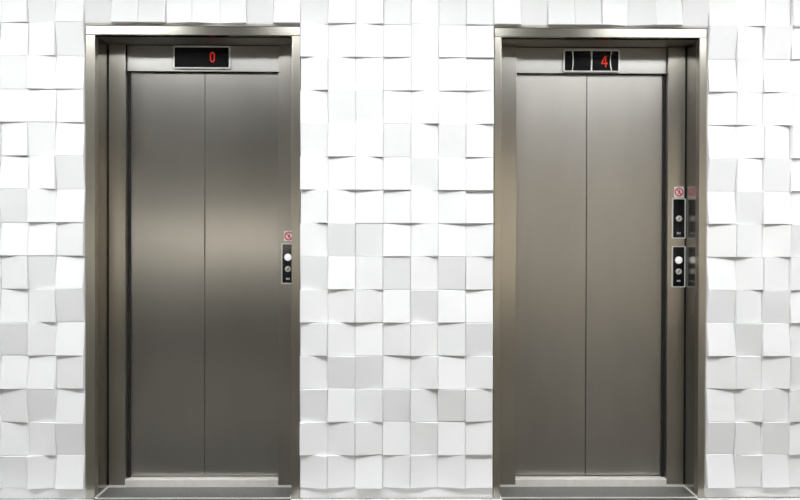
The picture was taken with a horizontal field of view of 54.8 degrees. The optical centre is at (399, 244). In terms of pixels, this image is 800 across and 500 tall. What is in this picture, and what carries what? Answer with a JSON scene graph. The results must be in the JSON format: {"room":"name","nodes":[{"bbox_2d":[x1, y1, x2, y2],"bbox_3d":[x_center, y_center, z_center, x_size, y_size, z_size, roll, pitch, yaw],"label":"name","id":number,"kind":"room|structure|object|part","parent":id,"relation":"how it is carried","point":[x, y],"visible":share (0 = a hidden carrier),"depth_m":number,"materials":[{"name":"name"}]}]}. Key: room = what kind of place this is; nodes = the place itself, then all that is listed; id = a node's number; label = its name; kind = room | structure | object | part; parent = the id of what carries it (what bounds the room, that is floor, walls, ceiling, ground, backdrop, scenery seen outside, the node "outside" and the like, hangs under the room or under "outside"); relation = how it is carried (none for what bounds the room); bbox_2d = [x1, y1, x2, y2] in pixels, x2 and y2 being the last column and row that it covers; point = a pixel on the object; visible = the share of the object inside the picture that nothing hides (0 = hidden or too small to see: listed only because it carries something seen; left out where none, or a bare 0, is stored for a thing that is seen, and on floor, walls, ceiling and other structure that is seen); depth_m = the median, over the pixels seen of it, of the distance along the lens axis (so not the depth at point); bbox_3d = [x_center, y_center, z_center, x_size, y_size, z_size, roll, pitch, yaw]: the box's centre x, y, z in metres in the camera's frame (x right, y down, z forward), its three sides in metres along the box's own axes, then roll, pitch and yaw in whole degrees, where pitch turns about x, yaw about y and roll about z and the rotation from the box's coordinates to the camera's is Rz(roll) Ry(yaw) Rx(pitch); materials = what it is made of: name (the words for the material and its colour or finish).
{"room":"elevator lobby","nodes":[
{"label":"elevator lobby","id":0,"kind":"room"},
{"bbox_2d":[94,478,697,499],"bbox_3d":[-0.009,1.262,0.458,7.200,0.120,6.900,0,0,-1],"label":"floor","id":1,"kind":"structure","parent":0,"point":[126,478],"depth_m":3.60,"materials":[{"name":"stone"}]},
{"bbox_2d":[126,45,667,477],"bbox_3d":[-0.048,-0.209,3.958,7.400,3.020,0.120,0,0,-1],"label":"wall","id":2,"kind":"structure","parent":0,"point":[126,45],"depth_m":3.90,"materials":[{"name":"metal"}]},
{"bbox_2d":[0,0,799,488],"bbox_3d":[-0.045,-0.218,3.731,7.200,2.800,0.336,0,0,-1],"label":"wall","id":3,"kind":"structure","parent":0,"point":[397,96],"depth_m":3.58,"materials":[{"name":"white tile"}]},
{"bbox_2d":[0,487,85,498],"bbox_3d":[-2.553,1.151,3.573,2.188,0.052,0.006,0,0,-1],"label":"baseboard","id":4,"kind":"structure","parent":3,"relation":"attached to","point":[5,493],"depth_m":3.58,"materials":[{"name":"white paint"}]},
{"bbox_2d":[0,499,93,499],"bbox_3d":[-2.531,1.177,3.500,2.228,0.001,0.127,0,0,-1],"label":"trim","id":5,"kind":"structure","parent":3,"relation":"attached to","point":[0,499],"depth_m":3.57,"materials":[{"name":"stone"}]},
{"bbox_2d":[86,26,300,498],"bbox_3d":[-0.961,0.084,3.699,0.990,2.192,0.243,0,0,-1],"label":"elevator","id":6,"kind":"object","parent":3,"relation":"attached to","point":[193,192],"visible":0.94,"depth_m":3.78,"materials":[{"name":"metal"}]},
{"bbox_3d":[-1.433,0.104,3.592,0.043,2.149,0.042,0,0,-1],"label":"casing","id":7,"kind":"part","parent":6,"relation":"part of","materials":[{"name":"metal"}]},
{"bbox_3d":[-1.369,0.099,3.751,0.079,2.135,0.034,0,0,-1],"label":"entrance panel","id":8,"kind":"part","parent":6,"relation":"part of","materials":[{"name":"metal"}]},
{"bbox_3d":[-1.170,0.120,3.800,0.421,2.027,0.035,0,0,-1],"label":"door","id":9,"kind":"part","parent":6,"relation":"part of","materials":[{"name":"metal"}]},
{"bbox_3d":[-0.961,1.174,3.667,0.908,0.012,0.166,0,0,-1],"label":"threshold trim","id":10,"kind":"part","parent":6,"relation":"part of","materials":[{"name":"silver metal"}]},
{"bbox_3d":[-0.957,-0.990,3.592,0.990,0.042,0.042,0,0,-1],"label":"head casing","id":11,"kind":"part","parent":6,"relation":"part of","materials":[{"name":"metal"}]},
{"bbox_3d":[-0.963,1.159,3.783,0.740,0.036,0.079,0,0,-1],"label":"sill","id":12,"kind":"part","parent":6,"relation":"part of","materials":[{"name":"metal"}]},
{"bbox_2d":[173,46,230,68],"bbox_3d":[-0.962,-0.909,3.748,0.278,0.112,0.012,0,0,-1],"label":"display","id":13,"kind":"object","parent":6,"relation":"attached to","point":[184,57],"visible":1,"depth_m":3.75,"materials":[{"name":"black glass"}]},
{"bbox_3d":[-0.957,-0.905,3.765,0.740,0.126,0.020,0,0,-1],"label":"header panel","id":14,"kind":"part","parent":6,"relation":"part of","materials":[{"name":"metal"}]},
{"bbox_3d":[-0.748,0.121,3.805,0.415,2.027,0.035,0,0,-1],"label":"door","id":15,"kind":"part","parent":6,"relation":"part of","materials":[{"name":"metal"}]},
{"bbox_3d":[-0.550,0.101,3.761,0.079,2.135,0.034,0,0,-1],"label":"entrance panel","id":16,"kind":"part","parent":6,"relation":"part of","materials":[{"name":"metal"}]},
{"bbox_2d":[281,243,291,283],"bbox_3d":[-0.542,0.092,3.737,0.064,0.198,0.013,0,0,-1],"label":"panel","id":17,"kind":"object","parent":6,"relation":"attached to","point":[286,248],"visible":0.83,"depth_m":3.74,"materials":[{"name":"black plastic"}]},
{"bbox_2d":[285,266,290,271],"bbox_3d":[-0.542,0.118,3.735,0.029,0.029,0.006,0,0,-1],"label":"switch","id":18,"kind":"object","parent":17,"relation":"attached to","point":[287,268],"depth_m":3.73,"materials":[{"name":"grey"}]},
{"bbox_2d":[284,231,291,240],"bbox_3d":[-0.539,-0.042,3.742,0.047,0.049,0.002,0,0,-1],"label":"prohibition sign","id":19,"kind":"object","parent":6,"relation":"attached to","point":[287,234],"visible":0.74,"depth_m":3.74,"materials":[{"name":"white plastic"}]},
{"bbox_3d":[-0.484,0.106,3.604,0.039,2.149,0.042,0,0,-1],"label":"casing","id":20,"kind":"part","parent":6,"relation":"part of","materials":[{"name":"metal"}]},
{"bbox_2d":[300,487,492,497],"bbox_3d":[-0.016,1.157,3.604,0.898,0.052,0.006,0,0,-1],"label":"baseboard","id":21,"kind":"structure","parent":3,"relation":"attached to","point":[385,492],"depth_m":3.60,"materials":[{"name":"white paint"}]},
{"bbox_2d":[291,498,501,499],"bbox_3d":[-0.015,1.183,3.531,0.980,0.001,0.127,0,0,-1],"label":"trim","id":22,"kind":"structure","parent":3,"relation":"attached to","point":[494,498],"depth_m":3.58,"materials":[{"name":"stone"}]},
{"bbox_2d":[493,28,706,497],"bbox_3d":[0.931,0.088,3.722,0.990,2.192,0.243,0,0,-1],"label":"elevator","id":23,"kind":"object","parent":3,"relation":"attached to","point":[599,361],"visible":0.94,"depth_m":3.80,"materials":[{"name":"metal"}]},
{"bbox_3d":[0.453,0.109,3.615,0.031,2.149,0.042,0,0,-1],"label":"casing","id":24,"kind":"part","parent":23,"relation":"part of","materials":[{"name":"metal"}]},
{"bbox_3d":[0.518,0.104,3.774,0.093,2.135,0.034,0,0,-1],"label":"entrance panel","id":25,"kind":"part","parent":23,"relation":"part of","materials":[{"name":"metal"}]},
{"bbox_3d":[0.715,0.125,3.823,0.402,2.027,0.035,0,0,-1],"label":"door","id":26,"kind":"part","parent":23,"relation":"part of","materials":[{"name":"metal"}]},
{"bbox_3d":[0.932,1.163,3.806,0.740,0.036,0.079,0,0,-1],"label":"sill","id":27,"kind":"part","parent":23,"relation":"part of","materials":[{"name":"metal"}]},
{"bbox_2d":[563,49,619,72],"bbox_3d":[0.935,-0.898,3.772,0.278,0.112,0.012,0,0,-1],"label":"display","id":28,"kind":"object","parent":23,"relation":"attached to","point":[574,60],"visible":1,"depth_m":3.77,"materials":[{"name":"black glass"}]},
{"bbox_3d":[0.937,-0.901,3.788,0.740,0.126,0.020,0,0,-1],"label":"header panel","id":29,"kind":"part","parent":23,"relation":"part of","materials":[{"name":"metal"}]},
{"bbox_3d":[0.928,1.179,3.690,0.926,0.012,0.166,0,0,-1],"label":"threshold trim","id":30,"kind":"part","parent":23,"relation":"part of","materials":[{"name":"silver metal"}]},
{"bbox_3d":[0.935,-0.986,3.615,0.990,0.042,0.042,0,0,-1],"label":"head casing","id":31,"kind":"part","parent":23,"relation":"part of","materials":[{"name":"metal"}]},
{"bbox_3d":[1.137,0.126,3.829,0.434,2.027,0.035,0,0,-1],"label":"door","id":32,"kind":"part","parent":23,"relation":"part of","materials":[{"name":"metal"}]},
{"bbox_3d":[1.346,0.106,3.784,0.083,2.135,0.034,0,0,-1],"label":"entrance panel","id":33,"kind":"part","parent":23,"relation":"part of","materials":[{"name":"metal"}]},
{"bbox_2d":[671,246,685,286],"bbox_3d":[1.357,0.107,3.761,0.067,0.202,0.013,0,0,-1],"label":"panel","id":34,"kind":"object","parent":23,"relation":"attached to","point":[678,253],"visible":1,"depth_m":3.76,"materials":[{"name":"black plastic"}]},
{"bbox_2d":[671,198,685,238],"bbox_3d":[1.358,-0.128,3.760,0.067,0.197,0.012,0,0,-1],"label":"panel","id":35,"kind":"object","parent":23,"relation":"attached to","point":[678,229],"visible":1,"depth_m":3.76,"materials":[{"name":"black plastic"}]},
{"bbox_2d":[674,187,683,197],"bbox_3d":[1.361,-0.257,3.764,0.047,0.053,0.002,0,0,-1],"label":"prohibition sign","id":36,"kind":"object","parent":23,"relation":"attached to","point":[678,191],"visible":1,"depth_m":3.76,"materials":[{"name":"white plastic"}]},
{"bbox_3d":[1.411,0.111,3.627,0.033,2.149,0.042,0,0,-1],"label":"casing","id":37,"kind":"part","parent":23,"relation":"part of","materials":[{"name":"metal"}]},
{"bbox_2d":[697,498,799,499],"bbox_3d":[2.470,1.189,3.561,2.167,0.001,0.127,0,0,-1],"label":"trim","id":38,"kind":"structure","parent":3,"relation":"attached to","point":[697,498],"depth_m":3.61,"materials":[{"name":"stone"}]},
{"bbox_2d":[704,486,799,497],"bbox_3d":[2.490,1.163,3.635,2.126,0.052,0.006,0,0,-1],"label":"baseboard","id":39,"kind":"structure","parent":3,"relation":"attached to","point":[737,492],"depth_m":3.62,"materials":[{"name":"white paint"}]}
]}

